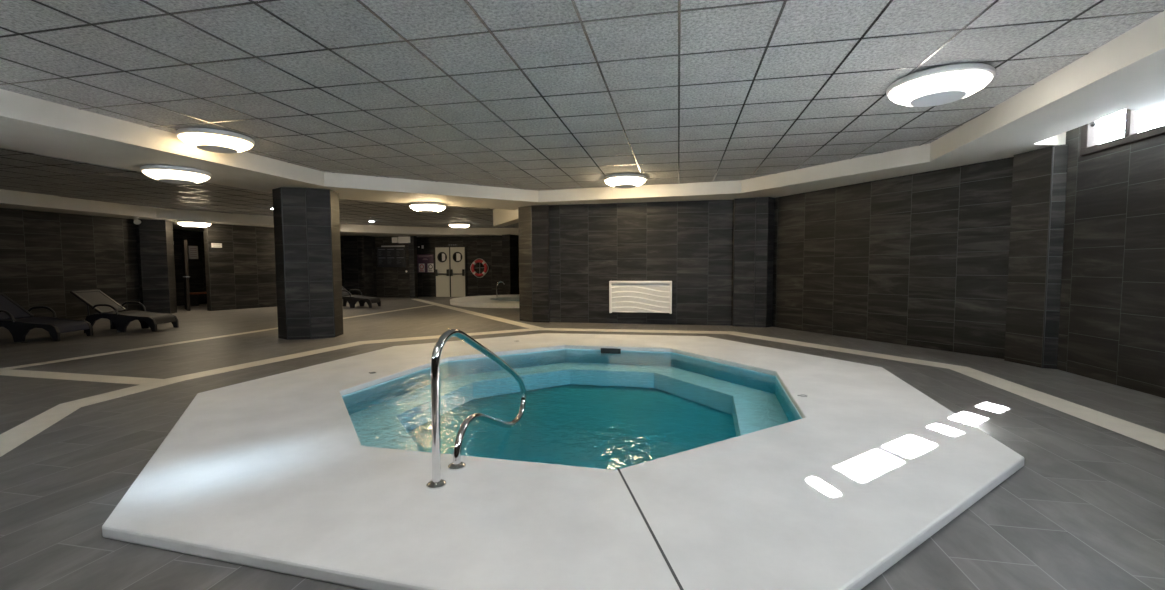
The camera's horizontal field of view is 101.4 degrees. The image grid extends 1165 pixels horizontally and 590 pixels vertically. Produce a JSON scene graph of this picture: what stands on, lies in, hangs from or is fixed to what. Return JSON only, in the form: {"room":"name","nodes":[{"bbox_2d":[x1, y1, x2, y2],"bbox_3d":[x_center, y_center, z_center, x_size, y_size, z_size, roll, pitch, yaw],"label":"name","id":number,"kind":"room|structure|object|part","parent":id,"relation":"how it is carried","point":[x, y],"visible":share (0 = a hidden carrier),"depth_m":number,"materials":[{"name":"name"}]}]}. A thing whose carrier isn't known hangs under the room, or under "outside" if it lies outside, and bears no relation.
{"room":"indoor pool spa","nodes":[
{"label":"indoor pool spa","id":0,"kind":"room"},
{"bbox_2d":[0,208,140,326],"bbox_3d":[-13.653,-0.451,7.425,0.250,2.660,11.805,0,3,13],"label":"wall","id":1,"kind":"structure","parent":0,"point":[45,256],"depth_m":11.57,"materials":[{"name":"grey tile"}]},
{"bbox_2d":[133,217,140,223],"bbox_3d":[-11.688,-1.943,12.485,0.192,0.193,0.150,0,3,11],"label":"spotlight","id":2,"kind":"object","parent":1,"relation":"attached to","point":[136,221],"visible":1,"depth_m":12.47,"materials":[{"name":"white plastic"}]},
{"bbox_2d":[0,189,518,236],"bbox_3d":[-8.695,-2.147,11.229,15.100,0.330,21.400,0,3,11],"label":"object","id":3,"kind":"structure","parent":1,"relation":"attached to","point":[11,199],"depth_m":13.24,"materials":[{"name":"white paint"}]},
{"bbox_2d":[136,224,143,310],"bbox_3d":[-13.278,-0.781,13.204,2.560,2.660,0.250,0,3,-1],"label":"wall","id":4,"kind":"structure","parent":0,"point":[137,225],"depth_m":13.10,"materials":[{"name":"black tile"}]},
{"bbox_2d":[138,219,176,313],"bbox_3d":[-11.893,-0.798,13.397,0.534,2.660,0.647,-1,3,-20],"label":"column","id":5,"kind":"structure","parent":4,"relation":"attached to","point":[156,236],"depth_m":13.20,"materials":[{"name":"grey tile"}]},
{"bbox_2d":[173,229,206,305],"bbox_3d":[-14.132,-0.940,16.071,0.250,2.660,6.000,0,3,11],"label":"wall","id":6,"kind":"structure","parent":0,"point":[196,267],"depth_m":16.88,"materials":[{"name":"black tile"}]},
{"bbox_2d":[189,246,197,258],"bbox_3d":[-13.817,-1.512,16.945,0.015,0.460,0.320,0,3,11],"label":"paper notice","id":7,"kind":"object","parent":6,"relation":"attached to","point":[193,250],"visible":1,"depth_m":16.94,"materials":[{"name":"white paper"}]},
{"bbox_2d":[203,223,276,310],"bbox_3d":[-10.192,-0.955,16.020,0.250,2.660,4.068,2,4,31],"label":"wall","id":8,"kind":"structure","parent":0,"point":[240,274],"depth_m":14.92,"materials":[{"name":"grey tile"}]},
{"bbox_2d":[211,243,221,247],"bbox_3d":[-11.015,-1.493,14.364,0.018,0.130,0.270,2,4,31],"label":"door sign","id":9,"kind":"object","parent":8,"relation":"attached to","point":[215,245],"visible":1,"depth_m":14.36,"materials":[{"name":"white plastic"}]},
{"bbox_2d":[272,187,342,339],"bbox_3d":[-5.042,-0.568,8.798,1.013,2.660,0.863,-1,3,-10],"label":"column","id":10,"kind":"structure","parent":0,"point":[293,198],"depth_m":8.44,"materials":[{"name":"grey tile"}]},
{"bbox_2d":[281,187,334,339],"bbox_3d":[-4.844,-0.547,8.428,0.768,2.658,0.084,-1,3,-20],"label":"trim","id":11,"kind":"structure","parent":10,"relation":"attached to","point":[281,187],"depth_m":8.39,"materials":[{"name":"black plastic"}]},
{"bbox_2d":[340,235,361,294],"bbox_3d":[-10.921,-1.192,20.238,3.600,2.660,0.250,0,3,11],"label":"wall","id":12,"kind":"structure","parent":0,"point":[350,259],"depth_m":19.85,"materials":[{"name":"black tile"}]},
{"bbox_2d":[359,235,376,296],"bbox_3d":[-9.034,-1.200,20.241,0.200,2.660,1.000,0,3,11],"label":"wall","id":13,"kind":"structure","parent":0,"point":[367,254],"depth_m":20.00,"materials":[{"name":"black tile"}]},
{"bbox_2d":[375,236,417,297],"bbox_3d":[-8.068,-1.218,20.480,2.000,2.660,0.250,0,3,11],"label":"wall panel","id":14,"kind":"object","parent":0,"point":[392,282],"visible":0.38,"depth_m":20.37,"materials":[{"name":"black tile"}]},
{"bbox_2d":[377,245,405,266],"bbox_3d":[-8.143,-1.645,20.319,1.330,0.910,0.035,0,3,11],"label":"notice board","id":15,"kind":"object","parent":14,"relation":"attached to","point":[387,256],"visible":1,"depth_m":20.30,"materials":[{"name":"black"}]},
{"bbox_2d":[392,237,397,242],"bbox_3d":[-7.958,-2.331,20.226,0.250,0.230,0.078,0,3,11],"label":"junction box","id":16,"kind":"object","parent":14,"relation":"attached to","point":[394,239],"visible":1,"depth_m":20.19,"materials":[{"name":"white plastic"}]},
{"bbox_2d":[408,236,414,297],"bbox_3d":[-7.393,-1.232,20.675,0.200,2.660,1.156,-1,3,-19],"label":"wall","id":17,"kind":"structure","parent":0,"point":[411,244],"depth_m":20.13,"materials":[{"name":"black tile"}]},
{"bbox_2d":[398,236,409,242],"bbox_3d":[-7.510,-2.327,20.118,0.560,0.270,0.112,0,3,11],"label":"emergency light","id":18,"kind":"object","parent":17,"relation":"attached to","point":[400,239],"visible":1,"depth_m":20.06,"materials":[{"name":"white plastic"}]},
{"bbox_2d":[417,235,518,296],"bbox_3d":[-3.390,-1.235,20.406,8.700,2.660,0.250,0,3,11],"label":"wall","id":19,"kind":"structure","parent":0,"point":[487,248],"depth_m":20.52,"materials":[{"name":"black tile"}]},
{"bbox_2d":[417,254,433,272],"bbox_3d":[-6.905,-1.381,20.957,0.770,0.800,0.038,0,3,11],"label":"poster","id":20,"kind":"object","parent":19,"relation":"attached to","point":[425,262],"visible":1,"depth_m":20.96,"materials":[{"name":"purple paper"}]},
{"bbox_3d":[-7.075,-1.198,21.004,0.280,0.370,0.006,0,3,11],"label":"pictogram panel","id":21,"kind":"part","parent":20,"relation":"part of","materials":[{"name":"white"}]},
{"bbox_3d":[-6.663,-1.195,20.922,0.280,0.370,0.006,0,3,11],"label":"pictogram panel","id":22,"kind":"part","parent":20,"relation":"part of","materials":[{"name":"white paper"}]},
{"bbox_2d":[434,246,466,296],"bbox_3d":[-5.728,-1.009,20.659,1.460,2.200,0.200,0,3,11],"label":"door","id":23,"kind":"structure","parent":19,"relation":"in","point":[450,261],"depth_m":20.65,"materials":[{"name":"beige metal"}]},
{"bbox_2d":[470,258,488,277],"bbox_3d":[-4.418,-1.151,20.422,0.831,0.831,0.140,0,3,11],"label":"lifebuoy","id":24,"kind":"object","parent":19,"relation":"attached to","point":[482,261],"visible":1,"depth_m":20.38,"materials":[{"name":"red plastic"}]},
{"bbox_2d":[502,234,518,294],"bbox_3d":[-3.013,-1.187,19.873,0.550,2.620,0.750,0,3,11],"label":"column","id":25,"kind":"structure","parent":19,"relation":"attached to","point":[510,244],"depth_m":19.68,"materials":[{"name":"black tile"}]},
{"bbox_2d":[0,0,1164,227],"bbox_3d":[-4.990,-2.270,10.374,23.100,0.086,21.800,0,3,11],"label":"ceiling","id":26,"kind":"structure","parent":0,"point":[538,95],"depth_m":4.16,"materials":[{"name":"tile"}]},
{"bbox_2d":[140,165,211,183],"bbox_3d":[-5.782,-1.692,6.807,0.780,0.178,0.780,0,3,11],"label":"ceiling lamp","id":27,"kind":"object","parent":26,"relation":"attached to","point":[163,173],"visible":1,"depth_m":6.60,"materials":[{"name":"white plastic"}]},
{"bbox_2d":[142,169,209,182],"bbox_3d":[-5.782,-1.670,6.809,0.744,0.098,0.744,0,3,11],"label":"diffuser","id":28,"kind":"object","parent":27,"relation":"attached to","point":[163,175],"depth_m":6.62,"materials":[{"name":"white plastic"}]},
{"bbox_2d":[177,220,211,227],"bbox_3d":[-11.114,-2.020,13.665,0.780,0.178,0.780,0,3,11],"label":"ceiling lamp","id":29,"kind":"object","parent":26,"relation":"attached to","point":[187,223],"visible":1,"depth_m":13.43,"materials":[{"name":"white"}]},
{"bbox_2d":[178,222,210,226],"bbox_3d":[-11.114,-1.998,13.666,0.744,0.098,0.744,0,3,11],"label":"diffuser","id":30,"kind":"object","parent":29,"relation":"attached to","point":[187,224],"depth_m":13.46,"materials":[{"name":"white plastic"}]},
{"bbox_2d":[176,127,254,153],"bbox_3d":[-4.548,-1.887,5.935,0.780,0.178,0.780,0,3,11],"label":"ceiling lamp","id":31,"kind":"object","parent":26,"relation":"attached to","point":[206,139],"visible":1,"depth_m":5.73,"materials":[{"name":"white plastic"}]},
{"bbox_2d":[409,202,445,212],"bbox_3d":[-3.405,-1.913,10.505,0.780,0.178,0.780,0,3,11],"label":"ceiling lamp","id":32,"kind":"object","parent":26,"relation":"attached to","point":[425,207],"visible":1,"depth_m":10.25,"materials":[{"name":"white plastic"}]},
{"bbox_2d":[410,205,444,211],"bbox_3d":[-3.405,-1.891,10.507,0.744,0.098,0.744,0,3,11],"label":"diffuser","id":33,"kind":"object","parent":32,"relation":"attached to","point":[420,208],"depth_m":10.28,"materials":[{"name":"white plastic"}]},
{"bbox_2d":[448,223,469,228],"bbox_3d":[-4.552,-2.552,17.626,0.780,0.178,0.780,0,3,11],"label":"ceiling lamp","id":34,"kind":"object","parent":26,"relation":"attached to","point":[454,225],"visible":1,"depth_m":17.37,"materials":[{"name":"white plastic"}]},
{"bbox_2d":[449,224,469,227],"bbox_3d":[-4.551,-2.530,17.627,0.744,0.098,0.744,0,3,11],"label":"diffuser","id":35,"kind":"object","parent":34,"relation":"attached to","point":[451,225],"depth_m":17.38,"materials":[{"name":"white plastic"}]},
{"bbox_2d":[493,209,517,226],"bbox_3d":[-1.894,-2.133,12.561,0.312,0.470,2.476,-2,4,-25],"label":"trim","id":36,"kind":"structure","parent":26,"relation":"attached to","point":[501,217],"depth_m":12.70,"materials":[{"name":"white paint"}]},
{"bbox_2d":[604,173,646,187],"bbox_3d":[0.785,-2.072,8.764,0.780,0.178,0.780,0,3,11],"label":"ceiling lamp","id":37,"kind":"object","parent":26,"relation":"attached to","point":[627,180],"visible":1,"depth_m":8.52,"materials":[{"name":"white plastic"}]},
{"bbox_2d":[605,177,645,186],"bbox_3d":[0.785,-2.050,8.765,0.744,0.098,0.744,0,3,11],"label":"diffuser","id":38,"kind":"object","parent":37,"relation":"attached to","point":[612,181],"depth_m":8.54,"materials":[{"name":"white plastic"}]},
{"bbox_2d":[886,63,995,106],"bbox_3d":[3.174,-1.827,4.262,0.780,0.178,0.780,0,3,11],"label":"ceiling lamp","id":39,"kind":"object","parent":26,"relation":"attached to","point":[945,84],"visible":1,"depth_m":4.06,"materials":[{"name":"white plastic"}]},
{"bbox_2d":[0,297,1164,589],"bbox_3d":[-4.682,0.727,10.486,23.700,0.120,21.800,0,3,11],"label":"floor","id":40,"kind":"structure","parent":0,"point":[1084,509],"depth_m":3.25,"materials":[{"name":"grey tile"}]},
{"bbox_2d":[0,293,92,341],"bbox_3d":[-9.929,0.383,8.562,1.467,0.832,0.785,-1,3,-7],"label":"sun lounger","id":41,"kind":"object","parent":40,"relation":"on","point":[9,309],"visible":1,"depth_m":8.52,"materials":[{"name":"black plastic"}]},
{"bbox_3d":[-10.002,0.359,8.184,0.451,0.219,0.055,-1,3,-7],"label":"armrest","id":42,"kind":"part","parent":41,"relation":"part of","materials":[{"name":"black plastic"}]},
{"bbox_3d":[-10.393,0.212,8.498,0.481,0.426,0.544,-1,3,-7],"label":"backrest","id":43,"kind":"part","parent":41,"relation":"part of","materials":[{"name":"black"}]},
{"bbox_3d":[-10.403,0.204,8.497,0.514,0.462,0.660,-1,3,-7],"label":"frame","id":44,"kind":"part","parent":41,"relation":"part of","materials":[{"name":"black plastic"}]},
{"bbox_3d":[-9.790,0.623,8.272,1.263,0.385,0.055,-1,3,-7],"label":"frame","id":45,"kind":"part","parent":41,"relation":"part of","materials":[{"name":"black plastic"}]},
{"bbox_3d":[-10.087,0.318,8.909,0.451,0.219,0.055,-1,3,-7],"label":"armrest","id":46,"kind":"part","parent":41,"relation":"part of","materials":[{"name":"black plastic"}]},
{"bbox_3d":[-9.692,0.540,8.599,0.960,0.243,0.578,-1,3,-7],"label":"seat","id":47,"kind":"part","parent":41,"relation":"part of","materials":[{"name":"black"}]},
{"bbox_3d":[-9.864,0.587,8.902,1.263,0.385,0.055,-1,3,-7],"label":"frame","id":48,"kind":"part","parent":41,"relation":"part of","materials":[{"name":"black plastic"}]},
{"bbox_2d":[0,369,165,384],"bbox_3d":[-6.059,0.961,5.591,2.752,0.022,0.260,1,3,13],"label":"trim","id":49,"kind":"structure","parent":40,"relation":"on","point":[10,372],"depth_m":5.55,"materials":[{"name":"beige tile"}]},
{"bbox_2d":[70,290,178,332],"bbox_3d":[-9.366,0.310,9.799,1.467,0.832,0.785,-1,3,-9],"label":"sun lounger","id":50,"kind":"object","parent":40,"relation":"on","point":[97,300],"visible":0.97,"depth_m":9.60,"materials":[{"name":"black plastic"}]},
{"bbox_3d":[-9.837,0.132,9.717,0.514,0.462,0.660,-1,3,-9],"label":"frame","id":51,"kind":"part","parent":50,"relation":"part of","materials":[{"name":"black plastic"}]},
{"bbox_3d":[-9.828,0.140,9.719,0.481,0.426,0.544,-1,3,-9],"label":"backrest","id":52,"kind":"part","parent":50,"relation":"part of","materials":[{"name":"black"}]},
{"bbox_3d":[-9.426,0.286,9.418,0.451,0.219,0.055,-1,3,-9],"label":"armrest","id":53,"kind":"part","parent":50,"relation":"part of","materials":[{"name":"black plastic"}]},
{"bbox_3d":[-9.216,0.550,9.514,1.263,0.385,0.055,-1,3,-9],"label":"frame","id":54,"kind":"part","parent":50,"relation":"part of","materials":[{"name":"black plastic"}]},
{"bbox_3d":[-9.536,0.245,10.140,0.451,0.219,0.055,-1,3,-9],"label":"armrest","id":55,"kind":"part","parent":50,"relation":"part of","materials":[{"name":"black plastic"}]},
{"bbox_3d":[-9.312,0.514,10.140,1.263,0.385,0.055,-1,3,-9],"label":"frame","id":56,"kind":"part","parent":50,"relation":"part of","materials":[{"name":"black plastic"}]},
{"bbox_3d":[-9.130,0.467,9.844,0.960,0.243,0.578,-1,3,-9],"label":"seat","id":57,"kind":"part","parent":50,"relation":"part of","materials":[{"name":"black"}]},
{"bbox_2d":[181,240,190,310],"bbox_3d":[-12.165,-0.594,14.582,0.169,2.120,1.075,-3,5,-45],"label":"door","id":58,"kind":"structure","parent":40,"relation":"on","point":[186,276],"depth_m":14.28,"materials":[{"name":"black"}]},
{"bbox_2d":[190,292,205,305],"bbox_3d":[-13.229,0.114,16.921,0.400,0.450,1.300,0,3,11],"label":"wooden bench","id":59,"kind":"object","parent":40,"relation":"on","point":[194,296],"visible":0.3,"depth_m":16.36,"materials":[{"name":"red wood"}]},
{"bbox_3d":[-13.337,0.170,16.384,0.340,0.400,0.060,0,3,11],"label":"leg","id":60,"kind":"part","parent":59,"relation":"part of","materials":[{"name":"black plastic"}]},
{"bbox_3d":[-13.229,-0.086,16.909,0.400,0.050,1.300,0,3,11],"label":"seat","id":61,"kind":"part","parent":59,"relation":"part of","materials":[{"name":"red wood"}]},
{"bbox_2d":[0,305,431,369],"bbox_3d":[-6.207,0.650,11.069,0.200,0.022,10.751,0,3,12],"label":"trim","id":62,"kind":"structure","parent":40,"relation":"on","point":[121,351],"depth_m":7.62,"materials":[{"name":"beige tile"}]},
{"bbox_2d":[342,286,380,307],"bbox_3d":[-7.424,-0.020,15.462,1.467,0.832,0.785,0,3,1],"label":"sun lounger","id":63,"kind":"object","parent":40,"relation":"on","point":[347,296],"visible":0.77,"depth_m":15.31,"materials":[{"name":"black plastic"}]},
{"bbox_3d":[-7.891,-0.195,15.463,0.481,0.426,0.544,0,3,1],"label":"backrest","id":64,"kind":"part","parent":63,"relation":"part of","materials":[{"name":"black"}]},
{"bbox_3d":[-7.328,0.221,15.155,1.263,0.385,0.055,0,3,1],"label":"frame","id":65,"kind":"part","parent":63,"relation":"part of","materials":[{"name":"black plastic"}]},
{"bbox_3d":[-7.313,0.184,15.789,1.263,0.385,0.055,0,3,1],"label":"frame","id":66,"kind":"part","parent":63,"relation":"part of","materials":[{"name":"black plastic"}]},
{"bbox_3d":[-7.185,0.138,15.465,0.960,0.243,0.578,0,3,1],"label":"seat","id":67,"kind":"part","parent":63,"relation":"part of","materials":[{"name":"black"}]},
{"bbox_2d":[412,299,542,328],"bbox_3d":[-3.894,0.436,14.652,0.300,0.022,11.463,-2,4,-31],"label":"trim","id":68,"kind":"structure","parent":40,"relation":"on","point":[529,326],"depth_m":12.28,"materials":[{"name":"beige tile"}]},
{"bbox_2d":[450,294,518,307],"bbox_3d":[-2.253,0.542,17.240,4.880,0.860,4.880,0,3,11],"label":"pool","id":69,"kind":"object","parent":40,"relation":"in","point":[486,301],"visible":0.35,"depth_m":15.57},
{"bbox_2d":[496,281,504,298],"bbox_3d":[-2.880,-0.172,16.719,0.336,0.631,0.100,-1,3,-17],"label":"pool handrail","id":70,"kind":"object","parent":69,"relation":"on","point":[499,281],"visible":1,"depth_m":16.68,"materials":[{"name":"silver metal"}]},
{"bbox_2d":[102,333,1024,589],"bbox_3d":[-0.073,1.227,5.138,6.868,0.687,6.929,0,3,11],"label":"pool","id":71,"kind":"object","parent":40,"relation":"in","point":[729,465],"visible":0.96,"depth_m":2.75,"materials":[{"name":"white"}]},
{"bbox_2d":[426,329,525,488],"bbox_3d":[-0.654,0.622,3.303,0.104,0.913,1.576,0,3,11],"label":"pool handrail","id":72,"kind":"object","parent":71,"relation":"on","point":[436,482],"visible":1,"depth_m":2.79,"materials":[{"name":"silver metal"}]},
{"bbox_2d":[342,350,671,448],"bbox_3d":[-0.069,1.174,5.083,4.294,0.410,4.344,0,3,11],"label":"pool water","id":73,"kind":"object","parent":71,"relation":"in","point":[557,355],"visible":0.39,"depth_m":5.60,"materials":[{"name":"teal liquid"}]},
{"bbox_2d":[0,328,1164,456],"bbox_3d":[-0.078,0.954,5.230,9.240,0.022,9.000,0,3,11],"label":"floor stripe","id":74,"kind":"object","parent":40,"relation":"on","point":[14,437],"depth_m":4.75,"materials":[{"name":"beige tile"}]},
{"bbox_2d":[549,199,733,325],"bbox_3d":[1.532,-0.696,10.527,4.850,2.660,0.250,0,3,11],"label":"wall","id":75,"kind":"structure","parent":0,"point":[688,244],"depth_m":10.42,"materials":[{"name":"grey tile"}]},
{"bbox_2d":[531,205,532,321],"bbox_3d":[-1.148,-0.702,10.867,0.016,2.658,0.018,0,3,11],"label":"trim","id":76,"kind":"structure","parent":75,"relation":"attached to","point":[531,205],"depth_m":10.88,"materials":[{"name":"black plastic"}]},
{"bbox_2d":[518,205,549,322],"bbox_3d":[-1.038,-0.721,11.184,0.602,2.660,0.954,-3,5,-44],"label":"column","id":77,"kind":"structure","parent":75,"relation":"attached to","point":[535,257],"depth_m":10.87,"materials":[{"name":"grey tile"}]},
{"bbox_2d":[609,281,671,313],"bbox_3d":[1.263,0.044,10.394,1.345,0.700,0.200,0,3,11],"label":"wall heater","id":78,"kind":"object","parent":75,"relation":"attached to","point":[624,296],"visible":1,"depth_m":10.31,"materials":[{"name":"white metal"}]},
{"bbox_2d":[733,197,756,321],"bbox_3d":[3.349,-0.666,9.872,0.435,2.658,0.018,1,4,22],"label":"trim","id":79,"kind":"structure","parent":75,"relation":"attached to","point":[756,197],"depth_m":9.85,"materials":[{"name":"black plastic"}]},
{"bbox_2d":[732,197,773,327],"bbox_3d":[3.552,-0.668,9.886,0.822,2.660,0.233,1,3,16],"label":"pillar","id":80,"kind":"structure","parent":75,"relation":"attached to","point":[745,263],"depth_m":9.81,"materials":[{"name":"grey tile"}]},
{"bbox_2d":[772,157,1013,358],"bbox_3d":[4.962,-0.566,7.974,0.250,2.660,4.748,-2,4,-25],"label":"wall","id":81,"kind":"structure","parent":0,"point":[921,260],"depth_m":7.49,"materials":[{"name":"grey tile"}]},
{"bbox_2d":[1057,126,1164,397],"bbox_3d":[5.389,-0.660,3.526,0.250,3.350,4.700,0,3,11],"label":"wall","id":82,"kind":"structure","parent":0,"point":[1112,317],"depth_m":4.97,"materials":[{"name":"grey tile"}]},
{"bbox_2d":[0,10,1164,209],"bbox_3d":[-0.537,-1.861,5.135,12.340,0.302,12.650,0,3,11],"label":"trim","id":83,"kind":"structure","parent":82,"relation":"attached to","point":[1127,71],"depth_m":5.68,"materials":[{"name":"white paint"}]},
{"bbox_2d":[1004,144,1068,368],"bbox_3d":[5.714,-0.454,5.943,0.325,2.660,0.597,-1,3,-5],"label":"pillar","id":84,"kind":"structure","parent":82,"relation":"attached to","point":[1031,181],"depth_m":5.86,"materials":[{"name":"grey tile"}]},
{"bbox_2d":[1041,145,1053,367],"bbox_3d":[5.572,-0.439,5.714,0.016,2.658,0.018,0,3,11],"label":"trim","id":85,"kind":"structure","parent":82,"relation":"attached to","point":[1052,162],"depth_m":5.71,"materials":[{"name":"black plastic"}]},
{"bbox_2d":[1080,109,1164,155],"bbox_3d":[5.608,-1.854,4.773,0.349,0.650,1.182,0,3,11],"label":"window","id":86,"kind":"structure","parent":82,"relation":"in","point":[1089,144],"depth_m":4.91,"materials":[{"name":"white"}]},
{"bbox_3d":[5.558,-1.908,5.196,0.061,0.182,0.127,2,4,37],"label":"handle","id":87,"kind":"part","parent":86,"relation":"part of","materials":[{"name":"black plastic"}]}
]}

